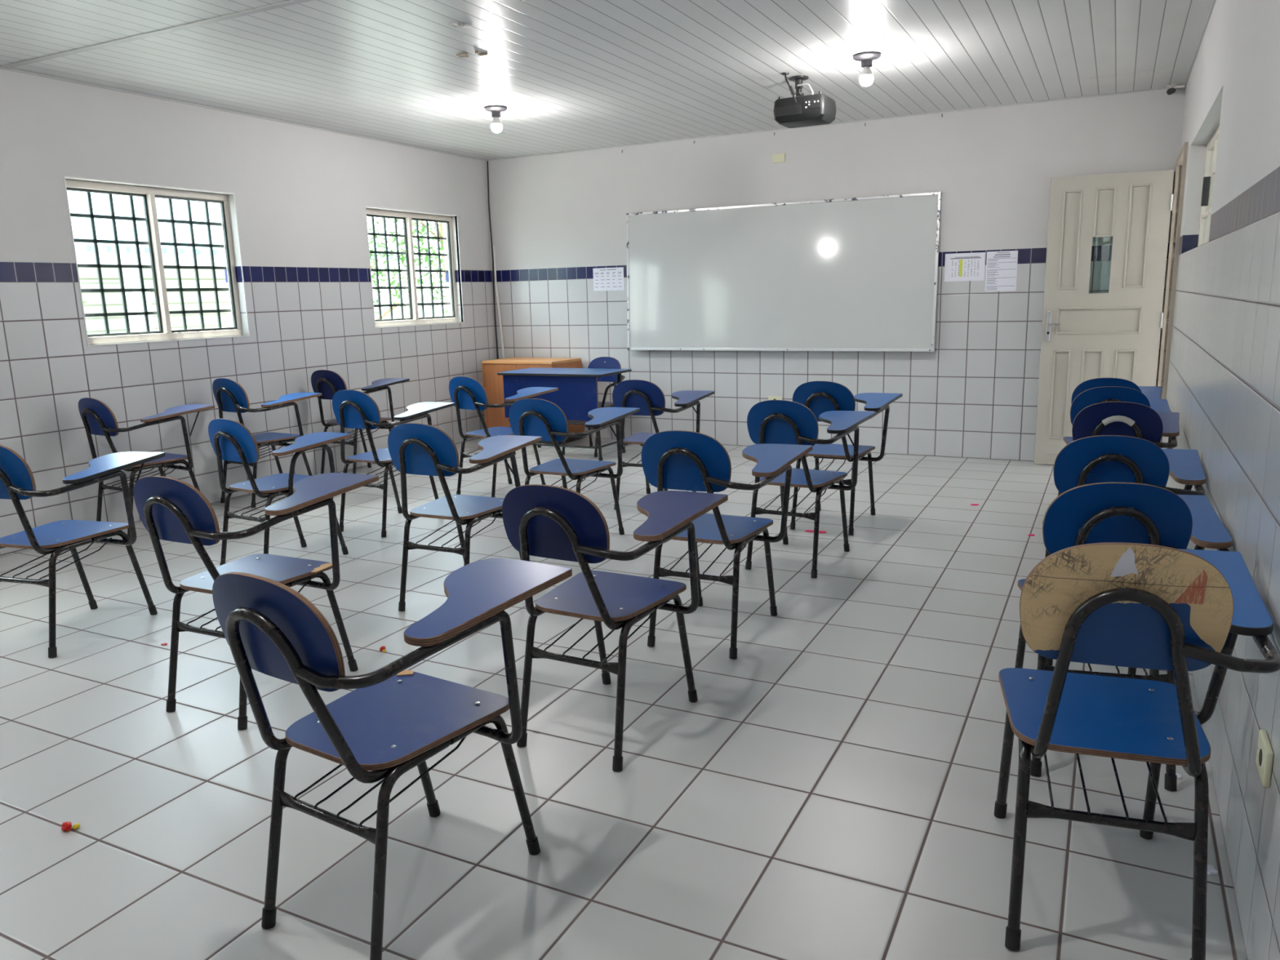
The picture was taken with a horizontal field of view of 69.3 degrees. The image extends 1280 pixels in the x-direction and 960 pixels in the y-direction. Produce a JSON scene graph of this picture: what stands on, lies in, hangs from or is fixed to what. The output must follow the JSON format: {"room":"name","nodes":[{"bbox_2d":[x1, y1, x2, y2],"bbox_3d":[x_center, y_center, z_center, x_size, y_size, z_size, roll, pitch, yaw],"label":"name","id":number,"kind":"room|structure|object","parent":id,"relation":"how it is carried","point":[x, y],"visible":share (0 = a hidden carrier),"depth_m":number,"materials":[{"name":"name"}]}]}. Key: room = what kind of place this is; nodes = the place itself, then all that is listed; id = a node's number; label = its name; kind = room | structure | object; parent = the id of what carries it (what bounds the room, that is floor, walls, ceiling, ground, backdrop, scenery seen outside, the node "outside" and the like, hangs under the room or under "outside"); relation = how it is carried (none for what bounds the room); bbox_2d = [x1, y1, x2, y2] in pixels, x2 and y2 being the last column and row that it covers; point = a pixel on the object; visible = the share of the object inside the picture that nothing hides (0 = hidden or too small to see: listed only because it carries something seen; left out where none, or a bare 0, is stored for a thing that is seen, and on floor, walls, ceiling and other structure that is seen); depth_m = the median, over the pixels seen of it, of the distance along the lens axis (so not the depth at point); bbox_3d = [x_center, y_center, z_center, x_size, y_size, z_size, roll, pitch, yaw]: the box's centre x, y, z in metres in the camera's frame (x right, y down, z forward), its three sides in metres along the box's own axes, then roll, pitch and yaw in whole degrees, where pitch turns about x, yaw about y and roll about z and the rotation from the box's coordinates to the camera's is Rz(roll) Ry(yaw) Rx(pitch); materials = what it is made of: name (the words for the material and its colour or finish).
{"room":"classroom","nodes":[
{"label":"classroom","id":0,"kind":"room"},
{"bbox_2d":[0,68,496,555],"bbox_3d":[-3.361,-0.880,4.802,0.160,2.517,8.600,4,13,27],"label":"wall","id":1,"kind":"structure","parent":0,"point":[302,194],"depth_m":5.94,"materials":[{"name":"tile"}]},
{"bbox_2d":[63,176,249,346],"bbox_3d":[-2.912,-1.303,5.601,0.140,0.913,1.106,4,13,27],"label":"window","id":2,"kind":"structure","parent":1,"relation":"in","point":[148,194],"depth_m":5.60,"materials":[{"name":"metal"}]},
{"bbox_2d":[0,0,313,68],"bbox_3d":[-0.814,-1.910,3.484,5.425,0.006,0.040,4,13,27],"label":"trim","id":3,"kind":"structure","parent":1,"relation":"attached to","point":[290,2],"depth_m":4.14,"materials":[{"name":"white plastic"}]},
{"bbox_2d":[364,206,463,328],"bbox_3d":[-1.875,-1.734,7.610,0.140,0.913,1.120,4,13,27],"label":"window","id":4,"kind":"structure","parent":1,"relation":"in","point":[414,320],"depth_m":7.63,"materials":[{"name":"metal"}]},
{"bbox_2d":[0,0,1216,160],"bbox_3d":[-0.899,-1.872,3.318,5.425,0.010,8.600,4,13,27],"label":"trim","id":5,"kind":"structure","parent":1,"relation":"attached to","point":[1214,1],"depth_m":6.31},
{"bbox_2d":[0,0,1213,159],"bbox_3d":[-0.900,-1.902,3.313,5.745,0.050,8.920,4,13,27],"label":"ceiling","id":6,"kind":"structure","parent":0,"point":[569,75],"depth_m":4.78,"materials":[{"name":"white plastic"}]},
{"bbox_2d":[448,22,472,28],"bbox_3d":[-0.809,-2.045,4.163,0.105,0.010,0.058,-8,13,-31],"label":"scrap","id":7,"kind":"object","parent":6,"relation":"attached to","point":[455,24],"visible":1,"depth_m":4.16,"materials":[{"name":"white plastic"}]},
{"bbox_2d":[456,50,488,57],"bbox_3d":[-0.847,-2.146,4.671,0.157,0.009,0.092,4,13,27],"label":"scrap","id":8,"kind":"object","parent":6,"relation":"attached to","point":[464,54],"visible":1,"depth_m":4.66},
{"bbox_2d":[484,105,506,133],"bbox_3d":[-0.934,-2.340,6.017,0.148,0.156,0.148,4,13,27],"label":"ceiling lamp","id":9,"kind":"object","parent":6,"relation":"attached to","point":[496,126],"visible":1,"depth_m":5.99,"materials":[{"name":"white plastic"}]},
{"bbox_2d":[781,72,796,102],"bbox_3d":[0.842,-2.225,5.252,0.042,0.169,0.105,-8,13,-28],"label":"cable","id":10,"kind":"object","parent":6,"relation":"hanging from","point":[790,87],"visible":1,"depth_m":5.23,"materials":[{"name":"black plastic"}]},
{"bbox_2d":[773,75,835,128],"bbox_3d":[0.956,-2.202,5.361,0.310,0.262,0.258,5,13,28],"label":"projector","id":11,"kind":"object","parent":6,"relation":"hanging from","point":[815,109],"visible":1,"depth_m":5.29,"materials":[{"name":"grey plastic"}]},
{"bbox_2d":[775,104,801,116],"bbox_3d":[0.848,-2.114,5.295,0.155,0.050,0.006,5,13,28],"label":"vent","id":12,"kind":"object","parent":11,"relation":"attached to","point":[781,110],"depth_m":5.29,"materials":[{"name":"black plastic"}]},
{"bbox_2d":[853,51,881,86],"bbox_3d":[1.202,-2.172,4.910,0.148,0.156,0.148,4,13,27],"label":"ceiling lamp","id":13,"kind":"object","parent":6,"relation":"attached to","point":[866,78],"visible":1,"depth_m":4.88,"materials":[{"name":"white plastic"}]},
{"bbox_2d":[1088,67,1179,95],"bbox_3d":[3.054,-2.464,5.735,0.475,0.003,0.573,4,13,27],"label":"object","id":14,"kind":"structure","parent":6,"relation":"attached to","point":[1158,78],"depth_m":5.71,"materials":[{"name":"white plastic"}]},
{"bbox_2d":[1166,84,1184,94],"bbox_3d":[3.372,-2.458,5.828,0.100,0.066,0.091,4,13,27],"label":"camera","id":15,"kind":"object","parent":6,"relation":"attached to","point":[1171,90],"visible":1,"depth_m":5.82,"materials":[{"name":"black plastic"}]},
{"bbox_2d":[0,437,1247,959],"bbox_3d":[-0.836,0.599,3.816,5.745,0.120,8.920,4,13,27],"label":"floor","id":16,"kind":"structure","parent":0,"point":[828,790],"depth_m":2.47,"materials":[{"name":"tile"}]},
{"bbox_2d":[61,821,79,831],"bbox_3d":[-1.403,0.851,2.280,0.040,0.021,0.027,-5,12,-19],"label":"wrapper","id":17,"kind":"object","parent":16,"relation":"on","point":[66,826],"visible":1,"depth_m":2.27,"materials":[{"name":"red plastic"}]},
{"bbox_2d":[0,444,164,657],"bbox_3d":[-2.199,0.214,3.569,0.494,0.804,0.538,2,12,17],"label":"chair","id":18,"kind":"object","parent":16,"relation":"on","point":[17,482],"visible":1,"depth_m":3.49,"materials":[{"name":"laminate"}]},
{"bbox_2d":[78,397,214,538],"bbox_3d":[-2.773,-0.098,5.240,0.509,0.786,0.566,5,13,31],"label":"chair","id":19,"kind":"object","parent":16,"relation":"on","point":[98,419],"visible":0.78,"depth_m":5.10,"materials":[{"name":"blue laminate"}]},
{"bbox_2d":[133,472,378,729],"bbox_3d":[-1.194,0.327,2.949,0.515,0.777,0.577,4,13,25],"label":"chair","id":20,"kind":"object","parent":16,"relation":"on","point":[169,508],"visible":0.82,"depth_m":2.85,"materials":[{"name":"blue laminate"}]},
{"bbox_2d":[212,377,321,507],"bbox_3d":[-2.403,-0.271,5.980,0.483,0.814,0.530,6,13,32],"label":"chair","id":21,"kind":"object","parent":16,"relation":"on","point":[229,395],"visible":0.71,"depth_m":5.83,"materials":[{"name":"plastic"}]},
{"bbox_2d":[208,418,351,565],"bbox_3d":[-1.723,0.049,4.466,0.478,0.751,0.540,5,13,31],"label":"chair","id":22,"kind":"object","parent":16,"relation":"on","point":[230,440],"visible":0.88,"depth_m":4.33,"materials":[{"name":"laminate"}]},
{"bbox_2d":[311,369,409,474],"bbox_3d":[-2.023,-0.420,6.721,0.482,0.796,0.555,5,13,28],"label":"chair","id":23,"kind":"object","parent":16,"relation":"on","point":[326,382],"visible":0.58,"depth_m":6.56,"materials":[{"name":"plastic"}]},
{"bbox_2d":[379,645,386,652],"bbox_3d":[-0.940,0.619,3.386,0.024,0.016,0.035,-8,13,-31],"label":"wrapper","id":24,"kind":"object","parent":16,"relation":"on","point":[382,648],"visible":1,"depth_m":3.38,"materials":[{"name":"red plastic"}]},
{"bbox_2d":[212,558,572,959],"bbox_3d":[-0.486,0.512,1.886,0.483,0.799,0.605,6,13,32],"label":"chair","id":25,"kind":"object","parent":16,"relation":"on","point":[395,718],"visible":1,"depth_m":1.81,"materials":[{"name":"blue laminate"}]},
{"bbox_2d":[332,389,454,537],"bbox_3d":[-1.380,-0.129,5.180,0.484,0.800,0.538,5,13,28],"label":"chair","id":26,"kind":"object","parent":16,"relation":"on","point":[352,409],"visible":0.72,"depth_m":5.00,"materials":[{"name":"plastic"}]},
{"bbox_2d":[387,422,542,611],"bbox_3d":[-0.718,0.125,3.855,0.454,0.792,0.547,4,13,24],"label":"chair","id":27,"kind":"object","parent":16,"relation":"on","point":[414,448],"visible":0.87,"depth_m":3.69,"materials":[{"name":"laminate"}]},
{"bbox_2d":[448,376,558,497],"bbox_3d":[-0.879,-0.291,5.952,0.494,0.788,0.562,7,14,36],"label":"chair","id":28,"kind":"object","parent":16,"relation":"on","point":[466,393],"visible":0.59,"depth_m":5.80,"materials":[{"name":"plastic"}]},
{"bbox_2d":[481,357,584,444],"bbox_3d":[-0.950,-0.707,8.204,0.740,0.716,0.493,5,13,28],"label":"desk","id":29,"kind":"object","parent":16,"relation":"on","point":[493,384],"visible":0.35,"depth_m":8.11,"materials":[{"name":"brown wood"}]},
{"bbox_2d":[497,367,631,461],"bbox_3d":[-0.594,-0.540,7.439,0.950,0.672,0.520,4,13,27],"label":"desk","id":30,"kind":"object","parent":16,"relation":"on","point":[576,395],"visible":0.62,"depth_m":7.16,"materials":[{"name":"laminate"}]},
{"bbox_2d":[509,398,639,534],"bbox_3d":[-0.323,-0.048,4.689,0.471,0.783,0.568,4,13,27],"label":"chair","id":31,"kind":"object","parent":16,"relation":"on","point":[544,419],"visible":0.89,"depth_m":4.54,"materials":[{"name":"laminate"}]},
{"bbox_2d":[561,356,625,457],"bbox_3d":[-0.363,-0.606,7.531,0.389,0.756,0.527,4,13,27],"label":"chair","id":32,"kind":"object","parent":16,"relation":"on","point":[605,362],"visible":0.26,"depth_m":7.64,"materials":[{"name":"plastic"}]},
{"bbox_2d":[502,484,728,771],"bbox_3d":[-0.063,0.354,2.656,0.464,0.782,0.558,5,13,28],"label":"chair","id":33,"kind":"object","parent":16,"relation":"on","point":[542,521],"visible":1,"depth_m":2.53,"materials":[{"name":"blue laminate"}]},
{"bbox_2d":[612,379,714,510],"bbox_3d":[0.135,-0.232,5.546,0.478,0.782,0.550,4,12,24],"label":"chair","id":34,"kind":"object","parent":16,"relation":"on","point":[646,396],"visible":0.59,"depth_m":5.33,"materials":[{"name":"blue plastic"}]},
{"bbox_2d":[640,430,812,658],"bbox_3d":[0.322,0.185,3.391,0.490,0.805,0.561,4,13,25],"label":"chair","id":35,"kind":"object","parent":16,"relation":"on","point":[673,460],"visible":0.85,"depth_m":3.23,"materials":[{"name":"laminate"}]},
{"bbox_2d":[745,400,875,577],"bbox_3d":[0.781,0.001,4.278,0.468,0.794,0.549,5,13,29],"label":"chair","id":36,"kind":"object","parent":16,"relation":"on","point":[769,421],"visible":0.9,"depth_m":4.11,"materials":[{"name":"laminate"}]},
{"bbox_2d":[804,529,826,533],"bbox_3d":[0.930,0.272,4.897,0.115,0.006,0.034,3,12,21],"label":"paper scrap","id":37,"kind":"object","parent":16,"relation":"on","point":[807,531],"visible":0.84,"depth_m":4.90,"materials":[{"name":"pink paper"}]},
{"bbox_2d":[790,381,902,535],"bbox_3d":[1.100,-0.152,4.973,0.480,0.803,0.551,4,13,27],"label":"chair","id":38,"kind":"object","parent":16,"relation":"on","point":[820,397],"visible":0.66,"depth_m":4.81,"materials":[{"name":"plastic"}]},
{"bbox_2d":[1062,377,1162,444],"bbox_3d":[2.538,-0.180,4.977,0.477,0.783,0.553,4,12,24],"label":"chair","id":39,"kind":"object","parent":16,"relation":"on","point":[1150,392],"visible":0.1,"depth_m":4.75,"materials":[{"name":"plastic"}]},
{"bbox_2d":[1057,386,1171,495],"bbox_3d":[2.290,-0.075,4.453,0.484,0.798,0.550,3,12,19],"label":"chair","id":40,"kind":"object","parent":16,"relation":"on","point":[1090,397],"visible":0.12,"depth_m":4.20,"materials":[{"name":"plastic"}]},
{"bbox_2d":[1014,482,1232,791],"bbox_3d":[1.297,0.348,2.489,0.492,0.792,0.547,2,12,16],"label":"chair","id":41,"kind":"object","parent":16,"relation":"on","point":[1100,512],"visible":0.39,"depth_m":2.24,"materials":[{"name":"laminate"}]},
{"bbox_2d":[1042,435,1205,675],"bbox_3d":[1.648,0.205,3.159,0.492,0.791,0.547,3,12,21],"label":"chair","id":42,"kind":"object","parent":16,"relation":"on","point":[1091,460],"visible":0.44,"depth_m":2.92,"materials":[{"name":"laminate"}]},
{"bbox_2d":[1071,401,1179,448],"bbox_3d":[2.069,0.028,3.987,0.459,0.789,0.553,3,12,23],"label":"chair","id":43,"kind":"object","parent":16,"relation":"on","point":[1139,420],"visible":0.4,"depth_m":3.73,"materials":[{"name":"plastic"}]},
{"bbox_2d":[993,542,1279,959],"bbox_3d":[0.978,0.466,1.841,0.479,0.833,0.571,2,12,18],"label":"chair","id":44,"kind":"object","parent":16,"relation":"on","point":[1131,605],"visible":1,"depth_m":1.68,"materials":[{"name":"laminate"}]},
{"bbox_2d":[1175,773,1181,778],"bbox_3d":[1.383,0.765,2.391,0.031,0.006,0.023,-2,11,-2],"label":"crumb","id":45,"kind":"object","parent":16,"relation":"on","point":[1179,776],"visible":0.42,"depth_m":2.39,"materials":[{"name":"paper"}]},
{"bbox_2d":[1207,864,1217,875],"bbox_3d":[1.237,0.845,2.007,0.024,0.006,0.029,-2,11,-2],"label":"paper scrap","id":46,"kind":"object","parent":16,"relation":"on","point":[1211,870],"visible":0.68,"depth_m":2.00,"materials":[{"name":"paper"}]},
{"bbox_2d":[485,86,1186,461],"bbox_3d":[1.104,-1.513,7.379,5.745,2.517,0.160,4,13,27],"label":"wall","id":47,"kind":"structure","parent":0,"point":[556,219],"depth_m":6.98,"materials":[{"name":"tile"}]},
{"bbox_2d":[486,160,498,359],"bbox_3d":[-1.335,-1.647,8.501,0.022,2.451,0.014,-1,11,0],"label":"cord","id":48,"kind":"object","parent":47,"relation":"attached to","point":[486,161],"visible":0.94,"depth_m":8.43,"materials":[{"name":"plastic"}]},
{"bbox_2d":[493,245,504,358],"bbox_3d":[-1.274,-1.282,8.549,0.090,1.716,0.023,4,13,27],"label":"conduit","id":49,"kind":"object","parent":47,"relation":"attached to","point":[494,247],"visible":0.67,"depth_m":8.48,"materials":[{"name":"plastic"}]},
{"bbox_2d":[592,266,624,291],"bbox_3d":[-0.271,-1.725,7.950,0.298,0.192,0.002,4,13,27],"label":"notice","id":50,"kind":"object","parent":47,"relation":"attached to","point":[604,278],"visible":1,"depth_m":7.95,"materials":[{"name":"white paper"}]},
{"bbox_2d":[768,395,782,399],"bbox_3d":[1.090,-0.640,7.474,0.115,0.070,0.012,4,13,27],"label":"wall outlet","id":51,"kind":"object","parent":47,"relation":"attached to","point":[770,397],"visible":0.3,"depth_m":7.47,"materials":[{"name":"beige plastic"}]},
{"bbox_2d":[772,152,785,163],"bbox_3d":[1.063,-2.469,7.096,0.100,0.066,0.012,4,13,27],"label":"switch plate","id":52,"kind":"object","parent":47,"relation":"attached to","point":[777,157],"visible":1,"depth_m":7.09,"materials":[{"name":"beige plastic"}]},
{"bbox_2d":[626,191,941,351],"bbox_3d":[1.024,-1.585,7.264,2.535,1.132,0.079,4,13,27],"label":"whiteboard","id":53,"kind":"object","parent":47,"relation":"attached to","point":[860,273],"visible":1,"depth_m":7.19,"materials":[{"name":"white plastic"}]},
{"bbox_2d":[944,252,985,281],"bbox_3d":[2.332,-1.529,6.648,0.274,0.196,0.002,4,13,27],"label":"notice","id":54,"kind":"object","parent":47,"relation":"attached to","point":[957,266],"visible":1,"depth_m":6.65,"materials":[{"name":"white paper"}]},
{"bbox_2d":[985,250,1017,291],"bbox_3d":[2.556,-1.476,6.544,0.206,0.277,0.002,4,13,27],"label":"notice","id":55,"kind":"object","parent":47,"relation":"attached to","point":[1001,266],"visible":1,"depth_m":6.54,"materials":[{"name":"white paper"}]},
{"bbox_2d":[1034,169,1173,464],"bbox_3d":[3.108,-1.049,6.233,0.730,1.943,0.095,3,12,20],"label":"door","id":56,"kind":"structure","parent":47,"relation":"in","point":[1086,335],"depth_m":6.20,"materials":[{"name":"paint"}]},
{"bbox_2d":[1160,0,1279,959],"bbox_3d":[1.623,-0.506,2.310,0.160,2.517,8.600,4,13,27],"label":"wall","id":57,"kind":"structure","parent":0,"point":[1224,380],"depth_m":2.38,"materials":[{"name":"tile"}]},
{"bbox_2d":[1157,142,1188,448],"bbox_3d":[3.365,-0.988,5.741,0.178,2.020,0.830,4,13,27],"label":"trim","id":58,"kind":"structure","parent":57,"relation":"attached to","point":[1181,160],"depth_m":5.51,"materials":[{"name":"paint"}]},
{"bbox_2d":[1197,124,1219,246],"bbox_3d":[2.658,-1.358,4.251,0.070,0.570,1.760,4,13,27],"label":"window","id":59,"kind":"structure","parent":57,"relation":"in","point":[1211,146],"depth_m":4.66,"materials":[{"name":"metal"}]},
{"bbox_2d":[1255,728,1273,787],"bbox_3d":[1.139,0.507,1.688,0.012,0.070,0.100,4,13,27],"label":"wall outlet","id":60,"kind":"object","parent":57,"relation":"attached to","point":[1264,753],"visible":1,"depth_m":1.66,"materials":[{"name":"beige plastic"}]},
{"bbox_2d":[1258,748,1262,765],"bbox_3d":[1.134,0.507,1.691,0.001,0.032,0.032,4,13,27],"label":"socket","id":61,"kind":"object","parent":60,"relation":"attached to","point":[1260,749],"depth_m":1.69,"materials":[{"name":"grey plastic"}]},
{"label":"outside","id":62,"kind":"structure","parent":0,"visible":0},
{"bbox_3d":[-17.024,-0.274,11.183,29.840,0.200,50.000,4,13,27],"label":"yard","id":63,"kind":"structure","parent":62,"visible":0},
{"bbox_2d":[66,190,405,334],"bbox_3d":[-9.453,-1.919,8.755,5.700,3.600,15.000,4,13,27],"label":"outdoor background","id":64,"kind":"structure","parent":63,"relation":"on","point":[77,201],"depth_m":11.44,"materials":[{"name":"beige"}]},
{"bbox_2d":[367,220,417,319],"bbox_3d":[-3.233,-1.775,10.486,1.420,2.330,1.580,4,13,27],"label":"leafy tree","id":65,"kind":"object","parent":63,"relation":"on","point":[380,256],"visible":0.07,"depth_m":10.58,"materials":[{"name":"green plant"}]},
{"bbox_2d":[366,217,448,312],"bbox_3d":[-2.571,-2.583,12.377,2.463,3.134,2.498,4,13,27],"label":"leafy tree","id":66,"kind":"object","parent":63,"relation":"on","point":[423,225],"visible":0.2,"depth_m":12.09,"materials":[{"name":"green plant"}]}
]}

